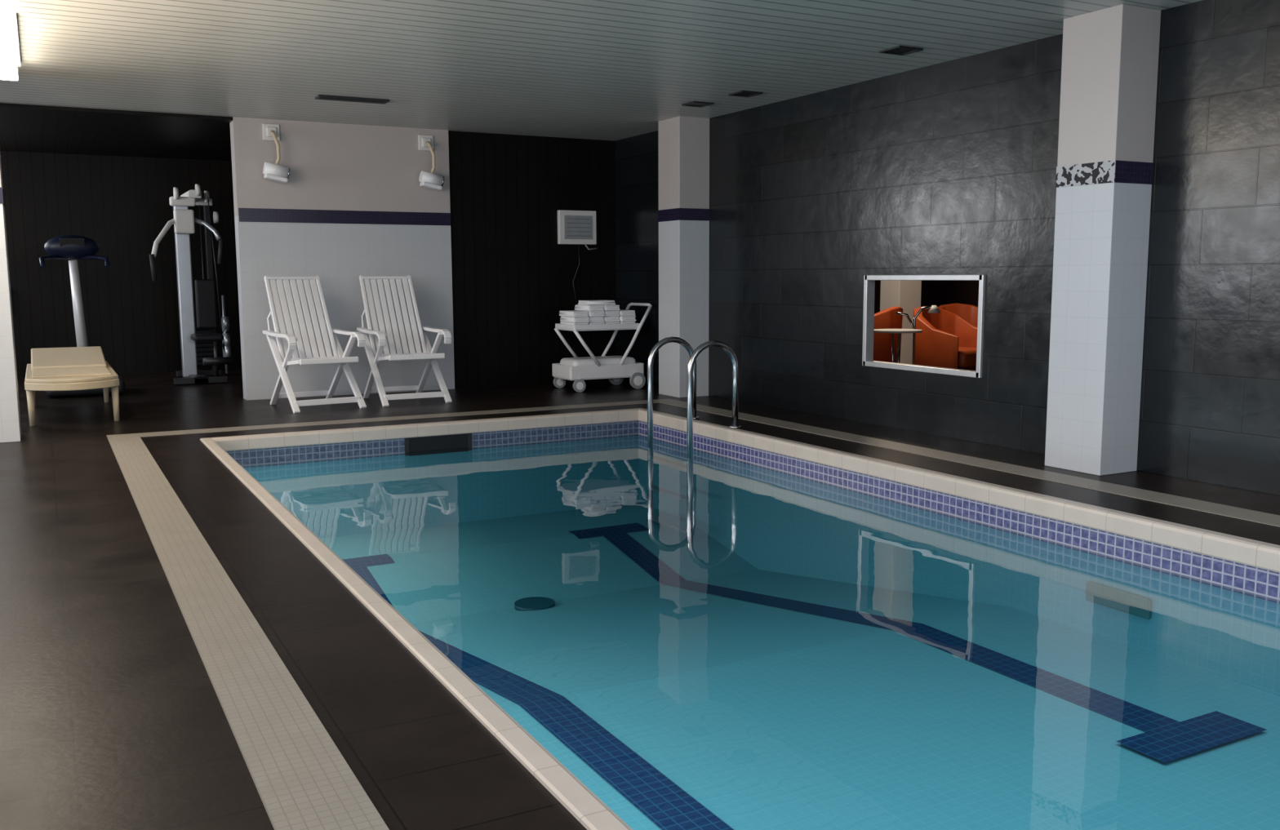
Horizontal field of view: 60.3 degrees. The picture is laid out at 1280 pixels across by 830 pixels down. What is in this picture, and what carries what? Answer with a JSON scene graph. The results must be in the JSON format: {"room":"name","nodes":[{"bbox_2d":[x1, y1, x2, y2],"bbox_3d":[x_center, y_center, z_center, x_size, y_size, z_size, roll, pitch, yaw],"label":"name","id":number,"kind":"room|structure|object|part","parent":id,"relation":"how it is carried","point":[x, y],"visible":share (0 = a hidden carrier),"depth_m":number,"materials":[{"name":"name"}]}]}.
{"room":"indoor swimming pool","nodes":[
{"label":"indoor swimming pool","id":0,"kind":"room"},
{"bbox_2d":[0,151,241,378],"bbox_3d":[-7.317,-1.704,12.613,6.250,2.580,0.150,-4,8,-28],"label":"wall","id":1,"kind":"structure","parent":0,"point":[121,203],"depth_m":13.09,"materials":[{"name":"black wood"}]},
{"bbox_2d":[229,116,454,399],"bbox_3d":[-2.866,-1.510,10.808,2.050,2.610,0.200,-4,8,-28],"label":"wall","id":2,"kind":"structure","parent":0,"point":[335,166],"depth_m":10.66,"materials":[{"name":"white tile"}]},
{"bbox_2d":[262,123,290,182],"bbox_3d":[-3.377,-2.425,10.183,0.240,0.542,0.205,-4,8,-28],"label":"wall lamp","id":3,"kind":"object","parent":2,"relation":"attached to","point":[276,172],"visible":1,"depth_m":10.15,"materials":[{"name":"white paint"}]},
{"bbox_3d":[-3.423,-2.628,10.222,0.150,0.150,0.050,-4,8,-28],"label":"mounting plate","id":4,"kind":"part","parent":3,"relation":"part of","materials":[{"name":"white paint"}]},
{"bbox_3d":[-3.366,-2.460,10.176,0.067,0.351,0.131,-4,8,-28],"label":"arm","id":5,"kind":"part","parent":3,"relation":"part of","materials":[{"name":"beige plastic"}]},
{"bbox_2d":[238,208,450,225],"bbox_3d":[-2.814,-1.918,10.667,2.040,0.125,0.006,-4,8,-28],"label":"trim","id":6,"kind":"structure","parent":2,"relation":"attached to","point":[246,215],"depth_m":10.63,"materials":[{"name":"blue tile"}]},
{"bbox_2d":[417,134,444,190],"bbox_3d":[-2.075,-2.499,10.884,0.240,0.542,0.205,-4,8,-28],"label":"wall lamp","id":7,"kind":"object","parent":2,"relation":"attached to","point":[432,180],"visible":1,"depth_m":10.85,"materials":[{"name":"beige plastic"}]},
{"bbox_3d":[-2.121,-2.701,10.923,0.150,0.150,0.050,-4,8,-28],"label":"mounting plate","id":8,"kind":"part","parent":7,"relation":"part of","materials":[{"name":"white paint"}]},
{"bbox_3d":[-2.065,-2.534,10.877,0.067,0.351,0.131,-4,8,-28],"label":"arm","id":9,"kind":"part","parent":7,"relation":"part of","materials":[{"name":"beige plastic"}]},
{"bbox_2d":[448,130,616,388],"bbox_3d":[-1.139,-1.637,11.757,1.900,2.610,0.160,-4,8,-28],"label":"wall","id":10,"kind":"structure","parent":0,"point":[512,277],"depth_m":11.61,"materials":[{"name":"black wood"}]},
{"bbox_2d":[557,209,597,304],"bbox_3d":[-0.664,-1.669,11.885,0.461,1.061,0.072,-4,8,-28],"label":"control box","id":11,"kind":"object","parent":10,"relation":"attached to","point":[578,228],"visible":0.98,"depth_m":11.81,"materials":[{"name":"white paint"}]},
{"bbox_3d":[-0.661,-2.014,11.813,0.330,0.250,0.008,-4,8,-28],"label":"panel","id":12,"kind":"part","parent":11,"relation":"part of","materials":[{"name":"grey metal"}]},
{"bbox_2d":[0,0,1201,160],"bbox_3d":[-1.912,-2.190,5.389,9.200,0.150,17.700,-4,8,-28],"label":"ceiling","id":13,"kind":"structure","parent":0,"point":[590,69],"depth_m":7.45,"materials":[{"name":"white"}]},
{"bbox_2d":[0,11,21,80],"bbox_3d":[-4.096,-2.230,6.656,0.600,0.130,1.600,-4,8,-28],"label":"ceiling lamp","id":14,"kind":"object","parent":13,"relation":"attached to","point":[10,58],"visible":1,"depth_m":6.48,"materials":[{"name":"white paint"}]},
{"bbox_2d":[314,94,389,103],"bbox_3d":[-2.368,-2.597,9.066,0.580,0.020,0.150,-4,8,-28],"label":"ceiling vent","id":15,"kind":"object","parent":13,"relation":"in","point":[319,96],"visible":1,"depth_m":9.02,"materials":[{"name":"metal"}]},
{"bbox_2d":[681,101,714,106],"bbox_3d":[0.494,-2.656,9.405,0.200,0.012,0.200,-4,8,-28],"label":"recessed light","id":16,"kind":"object","parent":13,"relation":"in","point":[693,104],"visible":1,"depth_m":9.40,"materials":[{"name":"metal"}]},
{"bbox_2d":[728,90,763,97],"bbox_3d":[0.851,-2.590,8.874,0.200,0.012,0.200,-4,8,-28],"label":"recessed light","id":17,"kind":"object","parent":13,"relation":"in","point":[740,93],"visible":1,"depth_m":8.86,"materials":[{"name":"metal"}]},
{"bbox_2d":[878,44,923,55],"bbox_3d":[1.703,-2.381,7.188,0.200,0.012,0.200,-4,8,-28],"label":"recessed light","id":18,"kind":"object","parent":13,"relation":"in","point":[900,50],"visible":1,"depth_m":7.18,"materials":[{"name":"metal"}]},
{"bbox_2d":[0,369,1279,829],"bbox_3d":[-1.857,0.491,5.751,9.100,0.100,17.700,-4,8,-28],"label":"floor","id":19,"kind":"structure","parent":0,"point":[113,717],"depth_m":3.68,"materials":[{"name":"tile"}]},
{"bbox_2d":[0,153,21,443],"bbox_3d":[-4.694,-1.114,7.740,0.438,2.610,0.428,-4,8,-28],"label":"column","id":20,"kind":"structure","parent":19,"relation":"on","point":[10,415],"depth_m":7.73,"materials":[{"name":"white paint"}]},
{"bbox_2d":[24,346,119,426],"bbox_3d":[-4.862,-0.269,9.406,0.670,0.516,1.955,-4,8,-28],"label":"sun lounger","id":21,"kind":"object","parent":19,"relation":"on","point":[69,368],"visible":1,"depth_m":8.97,"materials":[{"name":"beige plastic"}]},
{"bbox_3d":[-4.777,-0.063,8.639,0.056,0.300,0.056,-4,8,-28],"label":"leg","id":22,"kind":"part","parent":21,"relation":"part of","materials":[{"name":"beige plastic"}]},
{"bbox_3d":[-5.510,-0.230,9.983,0.056,0.300,0.056,-4,8,-28],"label":"leg","id":23,"kind":"part","parent":21,"relation":"part of","materials":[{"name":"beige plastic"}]},
{"bbox_3d":[-5.114,-0.511,9.843,0.580,0.143,0.854,-4,8,-28],"label":"headrest panel","id":24,"kind":"part","parent":21,"relation":"part of","materials":[{"name":"beige plastic"}]},
{"bbox_3d":[-4.857,-0.324,9.390,0.670,0.060,1.935,-4,8,-28],"label":"frame","id":25,"kind":"part","parent":21,"relation":"part of","materials":[{"name":"beige plastic"}]},
{"bbox_3d":[-4.982,-0.268,10.266,0.056,0.300,0.056,-4,8,-28],"label":"leg","id":26,"kind":"part","parent":21,"relation":"part of","materials":[{"name":"beige plastic"}]},
{"bbox_3d":[-4.249,-0.101,8.922,0.056,0.300,0.056,-4,8,-28],"label":"leg","id":27,"kind":"part","parent":21,"relation":"part of","materials":[{"name":"beige plastic"}]},
{"bbox_2d":[39,235,124,397],"bbox_3d":[-5.589,-1.007,10.980,0.700,1.571,0.755,-4,8,-28],"label":"trainer","id":28,"kind":"object","parent":19,"relation":"on","point":[65,246],"visible":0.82,"depth_m":11.03,"materials":[{"name":"metal"}]},
{"bbox_2d":[149,183,232,385],"bbox_3d":[-4.950,-1.479,12.387,0.779,2.160,1.315,-2,7,-12],"label":"multi gym","id":29,"kind":"object","parent":19,"relation":"on","point":[199,345],"visible":1,"depth_m":12.22,"materials":[{"name":"metal"}]},
{"bbox_3d":[-5.103,-1.941,11.892,0.060,0.475,0.521,2,8,17],"label":"press arm","id":30,"kind":"part","parent":29,"relation":"part of","materials":[{"name":"white paint"}]},
{"bbox_3d":[-5.183,-1.490,12.766,0.017,1.900,0.018,-4,8,-28],"label":"guide rod","id":31,"kind":"part","parent":29,"relation":"part of","materials":[{"name":"metal"}]},
{"bbox_3d":[-5.009,-0.439,12.498,0.554,0.070,1.222,-3,8,-24],"label":"frame","id":32,"kind":"part","parent":29,"relation":"part of","materials":[{"name":"metal"}]},
{"bbox_3d":[-5.078,-1.498,12.822,0.017,1.900,0.018,-4,8,-28],"label":"guide rod","id":33,"kind":"part","parent":29,"relation":"part of","materials":[{"name":"metal"}]},
{"bbox_3d":[-4.764,-0.855,12.111,0.300,0.070,0.360,-4,8,-28],"label":"seat","id":34,"kind":"part","parent":29,"relation":"part of","materials":[{"name":"black leather"}]},
{"bbox_3d":[-4.788,-2.054,12.070,0.498,0.299,0.108,2,8,18],"label":"press arm","id":35,"kind":"part","parent":29,"relation":"part of","materials":[{"name":"metal"}]},
{"bbox_3d":[-4.774,-0.928,12.692,0.060,0.900,0.220,-4,8,-28],"label":"weight plate","id":36,"kind":"part","parent":29,"relation":"part of","materials":[{"name":"metal"}]},
{"bbox_2d":[262,275,366,413],"bbox_3d":[-2.943,-0.654,9.846,0.672,1.180,0.940,-5,9,-35],"label":"reclining chair","id":37,"kind":"object","parent":19,"relation":"on","point":[290,341],"visible":1,"depth_m":9.95,"materials":[{"name":"white plastic"}]},
{"bbox_3d":[-3.149,-0.657,9.607,0.062,0.138,0.738,-5,9,-35],"label":"armrest","id":38,"kind":"part","parent":37,"relation":"part of","materials":[{"name":"white plastic"}]},
{"bbox_3d":[-3.129,-0.373,9.643,0.062,0.676,0.743,-5,9,-35],"label":"leg","id":39,"kind":"part","parent":37,"relation":"part of","materials":[{"name":"white plastic"}]},
{"bbox_3d":[-3.151,-0.379,9.725,0.050,0.661,0.739,-5,9,-35],"label":"leg","id":40,"kind":"part","parent":37,"relation":"part of","materials":[{"name":"white plastic"}]},
{"bbox_3d":[-3.085,-0.880,10.018,0.520,0.775,0.453,-5,9,-35],"label":"backrest","id":41,"kind":"part","parent":37,"relation":"part of","materials":[{"name":"white plastic"}]},
{"bbox_3d":[-2.828,-0.473,9.707,0.525,0.092,0.546,-5,9,-35],"label":"seat","id":42,"kind":"part","parent":37,"relation":"part of","materials":[{"name":"white plastic"}]},
{"bbox_3d":[-2.727,-0.418,10.024,0.050,0.661,0.739,-5,9,-35],"label":"leg","id":43,"kind":"part","parent":37,"relation":"part of","materials":[{"name":"white plastic"}]},
{"bbox_3d":[-2.652,-0.703,9.958,0.062,0.138,0.738,-5,9,-35],"label":"armrest","id":44,"kind":"part","parent":37,"relation":"part of","materials":[{"name":"white plastic"}]},
{"bbox_3d":[-2.657,-0.418,9.976,0.052,0.676,0.743,-5,9,-36],"label":"leg","id":45,"kind":"part","parent":37,"relation":"part of","materials":[{"name":"white plastic"}]},
{"bbox_2d":[356,275,452,406],"bbox_3d":[-2.233,-0.714,10.295,0.672,1.180,0.940,-4,8,-29],"label":"reclining chair","id":46,"kind":"object","parent":19,"relation":"on","point":[374,357],"visible":1,"depth_m":10.42,"materials":[{"name":"white plastic"}]},
{"bbox_3d":[-2.462,-0.719,10.079,0.062,0.138,0.738,-4,8,-29],"label":"armrest","id":47,"kind":"part","parent":46,"relation":"part of","materials":[{"name":"white plastic"}]},
{"bbox_3d":[-2.442,-0.436,10.112,0.062,0.676,0.743,-4,8,-29],"label":"leg","id":48,"kind":"part","parent":46,"relation":"part of","materials":[{"name":"white plastic"}]},
{"bbox_3d":[-2.455,-0.441,10.197,0.050,0.661,0.739,-4,8,-29],"label":"leg","id":49,"kind":"part","parent":46,"relation":"part of","materials":[{"name":"white plastic"}]},
{"bbox_3d":[-2.353,-0.941,10.481,0.520,0.775,0.452,-4,8,-29],"label":"backrest","id":50,"kind":"part","parent":46,"relation":"part of","materials":[{"name":"white plastic"}]},
{"bbox_3d":[-2.135,-0.531,10.146,0.525,0.092,0.546,-4,8,-29],"label":"seat","id":51,"kind":"part","parent":46,"relation":"part of","materials":[{"name":"white plastic"}]},
{"bbox_3d":[-2.003,-0.475,10.450,0.050,0.661,0.739,-4,8,-29],"label":"leg","id":52,"kind":"part","parent":46,"relation":"part of","materials":[{"name":"white plastic"}]},
{"bbox_3d":[-1.931,-0.759,10.376,0.062,0.138,0.738,-4,8,-29],"label":"armrest","id":53,"kind":"part","parent":46,"relation":"part of","materials":[{"name":"white plastic"}]},
{"bbox_3d":[-1.937,-0.473,10.395,0.052,0.676,0.743,-4,8,-30],"label":"leg","id":54,"kind":"part","parent":46,"relation":"part of","materials":[{"name":"white plastic"}]},
{"bbox_2d":[551,302,652,392],"bbox_3d":[-0.390,-0.710,11.330,0.937,0.871,0.528,-4,8,-28],"label":"cart","id":55,"kind":"object","parent":19,"relation":"on","point":[613,368],"visible":0.98,"depth_m":11.18,"materials":[{"name":"white plastic"}]},
{"bbox_3d":[-0.750,-0.721,11.398,0.298,0.380,0.036,-4,8,-28],"label":"leg","id":56,"kind":"part","parent":55,"relation":"part of","materials":[{"name":"white plastic"}]},
{"bbox_2d":[560,321,588,324],"bbox_3d":[-0.665,-0.913,11.145,0.166,0.055,0.360,-4,8,-28],"label":"towel","id":57,"kind":"object","parent":55,"relation":"on","point":[561,322],"visible":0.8,"depth_m":11.02,"materials":[{"name":"white fabric"}]},
{"bbox_2d":[560,315,589,322],"bbox_3d":[-0.661,-0.969,11.135,0.170,0.055,0.360,-4,8,-28],"label":"towel","id":58,"kind":"object","parent":57,"relation":"on","point":[567,319],"visible":0.97,"depth_m":11.01,"materials":[{"name":"white fabric"}]},
{"bbox_2d":[559,310,588,316],"bbox_3d":[-0.673,-1.027,11.145,0.167,0.055,0.360,-4,8,-28],"label":"towel","id":59,"kind":"object","parent":58,"relation":"on","point":[566,313],"visible":1,"depth_m":11.02,"materials":[{"name":"white fabric"}]},
{"bbox_3d":[-0.529,-0.671,10.993,0.298,0.380,0.036,-4,8,-28],"label":"leg","id":60,"kind":"part","parent":55,"relation":"part of","materials":[{"name":"white plastic"}]},
{"bbox_2d":[587,321,604,324],"bbox_3d":[-0.506,-0.924,11.228,0.171,0.055,0.360,-4,8,-28],"label":"towel","id":61,"kind":"object","parent":55,"relation":"on","point":[602,322],"visible":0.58,"depth_m":11.07,"materials":[{"name":"white fabric"}]},
{"bbox_2d":[587,316,604,322],"bbox_3d":[-0.516,-0.982,11.238,0.170,0.055,0.360,-4,8,-28],"label":"towel","id":62,"kind":"object","parent":61,"relation":"on","point":[592,319],"visible":0.53,"depth_m":11.08,"materials":[{"name":"white fabric"}]},
{"bbox_2d":[576,310,604,316],"bbox_3d":[-0.509,-1.036,11.218,0.170,0.055,0.360,-4,8,-28],"label":"towel","id":63,"kind":"object","parent":62,"relation":"on","point":[591,313],"visible":0.73,"depth_m":11.06,"materials":[{"name":"white fabric"}]},
{"bbox_2d":[574,304,604,311],"bbox_3d":[-0.518,-1.094,11.225,0.169,0.055,0.360,-4,8,-28],"label":"towel","id":64,"kind":"object","parent":63,"relation":"on","point":[578,307],"visible":0.95,"depth_m":11.10,"materials":[{"name":"white fabric"}]},
{"bbox_2d":[577,300,615,305],"bbox_3d":[-0.443,-1.149,11.246,0.320,0.045,0.241,-4,8,-28],"label":"towel","id":65,"kind":"object","parent":64,"relation":"on","point":[580,302],"visible":1,"depth_m":11.14,"materials":[{"name":"white fabric"}]},
{"bbox_2d":[555,323,639,331],"bbox_3d":[-0.433,-0.908,11.281,0.760,0.062,0.460,-4,8,-28],"label":"tray","id":66,"kind":"object","parent":55,"relation":"on","point":[558,326],"depth_m":11.09,"materials":[{"name":"white plastic"}]},
{"bbox_2d":[551,362,644,380],"bbox_3d":[-0.431,-0.462,11.338,0.840,0.142,0.460,-4,8,-28],"label":"tray","id":67,"kind":"object","parent":55,"relation":"on","point":[562,371],"depth_m":11.14,"materials":[{"name":"white plastic"}]},
{"bbox_2d":[602,321,619,324],"bbox_3d":[-0.358,-0.936,11.319,0.166,0.055,0.360,-4,8,-28],"label":"towel","id":68,"kind":"object","parent":55,"relation":"on","point":[606,322],"visible":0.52,"depth_m":11.17,"materials":[{"name":"white fabric"}]},
{"bbox_2d":[603,315,619,321],"bbox_3d":[-0.363,-0.994,11.324,0.170,0.055,0.360,-4,8,-28],"label":"towel","id":69,"kind":"object","parent":68,"relation":"on","point":[606,318],"visible":0.57,"depth_m":11.18,"materials":[{"name":"white fabric"}]},
{"bbox_2d":[603,310,619,315],"bbox_3d":[-0.363,-1.050,11.316,0.170,0.055,0.360,-4,8,-28],"label":"towel","id":70,"kind":"object","parent":69,"relation":"on","point":[614,313],"visible":0.46,"depth_m":11.16,"materials":[{"name":"white fabric"}]},
{"bbox_2d":[603,304,620,311],"bbox_3d":[-0.358,-1.104,11.298,0.168,0.055,0.360,-4,8,-28],"label":"towel","id":71,"kind":"object","parent":70,"relation":"on","point":[611,307],"visible":0.69,"depth_m":11.14,"materials":[{"name":"white fabric"}]},
{"bbox_3d":[-0.266,-0.865,11.644,0.379,0.598,0.036,-4,8,-28],"label":"leg","id":72,"kind":"part","parent":55,"relation":"part of","materials":[{"name":"white plastic"}]},
{"bbox_2d":[618,321,635,324],"bbox_3d":[-0.197,-0.946,11.394,0.167,0.055,0.360,-4,8,-28],"label":"towel","id":73,"kind":"object","parent":55,"relation":"on","point":[620,322],"visible":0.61,"depth_m":11.23,"materials":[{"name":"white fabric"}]},
{"bbox_2d":[617,315,635,321],"bbox_3d":[-0.195,-1.002,11.384,0.169,0.055,0.360,-4,8,-28],"label":"towel","id":74,"kind":"object","parent":73,"relation":"on","point":[622,318],"visible":0.61,"depth_m":11.23,"materials":[{"name":"white fabric"}]},
{"bbox_2d":[618,309,635,315],"bbox_3d":[-0.202,-1.059,11.388,0.167,0.055,0.360,-4,8,-28],"label":"towel","id":75,"kind":"object","parent":74,"relation":"on","point":[622,312],"visible":0.59,"depth_m":11.24,"materials":[{"name":"white fabric"}]},
{"bbox_3d":[-0.045,-0.815,11.239,0.379,0.598,0.036,-4,8,-28],"label":"leg","id":76,"kind":"part","parent":55,"relation":"part of","materials":[{"name":"white plastic"}]},
{"bbox_3d":[0.001,-1.147,11.489,0.044,0.047,0.477,-4,8,-28],"label":"handle","id":77,"kind":"part","parent":55,"relation":"part of","materials":[{"name":"white plastic"}]},
{"bbox_2d":[657,115,710,397],"bbox_3d":[0.418,-1.489,10.539,0.338,2.610,0.408,-4,8,-28],"label":"column","id":78,"kind":"structure","parent":19,"relation":"on","point":[683,142],"depth_m":10.38,"materials":[{"name":"white tile"}]},
{"bbox_2d":[106,399,1279,829],"bbox_3d":[1.010,0.645,4.022,4.770,0.004,11.920,-4,8,-28],"label":"trim","id":79,"kind":"structure","parent":19,"relation":"on","point":[302,780],"depth_m":3.53,"materials":[{"name":"tile"}]},
{"bbox_2d":[200,408,1279,829],"bbox_3d":[0.201,0.941,5.537,3.590,0.984,7.400,-4,8,-28],"label":"swimming pool","id":80,"kind":"object","parent":19,"relation":"in","point":[840,640],"visible":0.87,"depth_m":5.29,"materials":[{"name":"liquid"}]},
{"bbox_3d":[-1.578,0.232,8.630,0.540,0.140,0.016,-4,8,-28],"label":"skimmer frame","id":81,"kind":"part","parent":80,"relation":"part of","materials":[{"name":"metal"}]},
{"bbox_2d":[646,336,741,542],"bbox_3d":[0.405,0.161,8.554,0.485,1.513,0.700,-4,8,-28],"label":"pool ladder","id":82,"kind":"object","parent":80,"relation":"attached to","point":[688,530],"visible":0.98,"depth_m":8.33,"materials":[{"name":"silver metal"}]},
{"bbox_3d":[0.258,0.108,8.817,0.446,1.473,0.046,-4,8,-28],"label":"handrail","id":83,"kind":"part","parent":82,"relation":"part of","materials":[{"name":"silver metal"}]},
{"bbox_3d":[0.548,0.194,8.287,0.446,1.513,0.046,-4,8,-28],"label":"handrail","id":84,"kind":"part","parent":82,"relation":"part of","materials":[{"name":"silver metal"}]},
{"bbox_2d":[1085,581,1151,619],"bbox_3d":[2.290,0.886,5.278,0.020,0.100,0.360,-4,8,-28],"label":"lamp","id":85,"kind":"object","parent":80,"relation":"attached to","point":[1111,597],"depth_m":5.27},
{"bbox_2d":[1044,4,1160,475],"bbox_3d":[2.678,-0.976,6.402,0.324,2.610,0.404,-4,8,-28],"label":"column","id":86,"kind":"structure","parent":19,"relation":"on","point":[1104,182],"depth_m":6.28,"materials":[{"name":"white tile"}]},
{"bbox_2d":[874,280,880,313],"bbox_3d":[1.314,-1.998,14.534,4.920,2.610,0.150,-4,8,-28],"label":"wall","id":87,"kind":"structure","parent":0,"point":[877,282],"depth_m":15.61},
{"bbox_2d":[614,0,1279,496],"bbox_3d":[3.041,-0.947,6.159,0.080,2.610,14.060,-4,8,-28],"label":"wall","id":88,"kind":"structure","parent":0,"point":[948,167],"depth_m":7.37,"materials":[{"name":"tile"}]},
{"bbox_2d":[862,274,985,377],"bbox_3d":[2.051,-0.666,7.997,0.080,0.700,1.230,-4,8,-28],"label":"window frame","id":89,"kind":"structure","parent":88,"relation":"in","point":[868,280],"depth_m":8.03,"materials":[{"name":"metal"}]},
{"bbox_2d":[920,280,978,306],"bbox_3d":[5.673,-1.674,11.825,0.150,2.610,9.000,-4,8,-28],"label":"wall","id":90,"kind":"structure","parent":0,"point":[938,293],"depth_m":14.61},
{"bbox_3d":[3.450,-0.169,10.799,4.920,0.100,8.800,-4,8,-28],"label":"floor","id":91,"kind":"structure","parent":0,"visible":0},
{"bbox_2d":[873,306,902,363],"bbox_3d":[2.258,-0.669,11.050,0.710,0.841,0.739,4,8,31],"label":"armchair","id":92,"kind":"object","parent":91,"relation":"on","point":[887,318],"visible":0.24,"depth_m":10.71,"materials":[{"name":"leather"}]},
{"bbox_2d":[873,328,922,363],"bbox_3d":[2.312,-0.441,9.938,0.440,0.655,0.440,-4,8,-28],"label":"cafe table","id":93,"kind":"object","parent":91,"relation":"on","point":[892,331],"visible":0.61,"depth_m":9.87,"materials":[{"name":"white paint"}]},
{"bbox_3d":[2.198,-0.433,9.956,0.192,0.636,0.024,1,7,9],"label":"leg","id":94,"kind":"part","parent":93,"relation":"part of","materials":[{"name":"silver metal"}]},
{"bbox_3d":[2.353,-0.418,9.833,0.024,0.636,0.192,-3,8,-21],"label":"leg","id":95,"kind":"part","parent":93,"relation":"part of","materials":[{"name":"silver metal"}]},
{"bbox_2d":[880,280,921,364],"bbox_3d":[2.928,-1.726,12.326,0.320,2.610,0.320,-4,8,-28],"label":"column","id":96,"kind":"structure","parent":91,"relation":"on","point":[905,295],"depth_m":12.27,"materials":[{"name":"white paint"}]},
{"bbox_2d":[896,305,940,364],"bbox_3d":[2.581,-0.586,10.247,0.396,0.873,0.180,2,8,17],"label":"floor lamp","id":97,"kind":"object","parent":91,"relation":"on","point":[933,308],"visible":0.7,"depth_m":10.21,"materials":[{"name":"silver metal"}]},
{"bbox_3d":[2.468,-0.881,10.222,0.183,0.158,0.031,0,7,0],"label":"arm","id":98,"kind":"part","parent":97,"relation":"part of","materials":[{"name":"silver metal"}]},
{"bbox_3d":[2.720,-0.981,10.185,0.120,0.070,0.120,-4,8,-28],"label":"lamp shade","id":99,"kind":"part","parent":97,"relation":"part of","materials":[{"name":"white paint"}]},
{"bbox_2d":[913,306,977,370],"bbox_3d":[3.032,-0.633,10.736,0.739,0.841,0.710,-6,9,-38],"label":"armchair","id":100,"kind":"object","parent":91,"relation":"on","point":[947,340],"visible":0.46,"depth_m":10.56,"materials":[{"name":"leather"}]},
{"bbox_2d":[957,346,976,367],"bbox_3d":[3.072,-0.567,10.693,0.560,0.160,0.580,-6,9,-38],"label":"seat cushion","id":101,"kind":"object","parent":100,"relation":"on","point":[966,355],"depth_m":10.36,"materials":[{"name":"leather"}]},
{"bbox_2d":[937,302,977,326],"bbox_3d":[3.469,-0.770,11.810,0.739,0.841,0.710,0,7,2],"label":"armchair","id":102,"kind":"object","parent":91,"relation":"on","point":[969,313],"visible":0.06,"depth_m":12.02,"materials":[{"name":"leather"}]}
]}

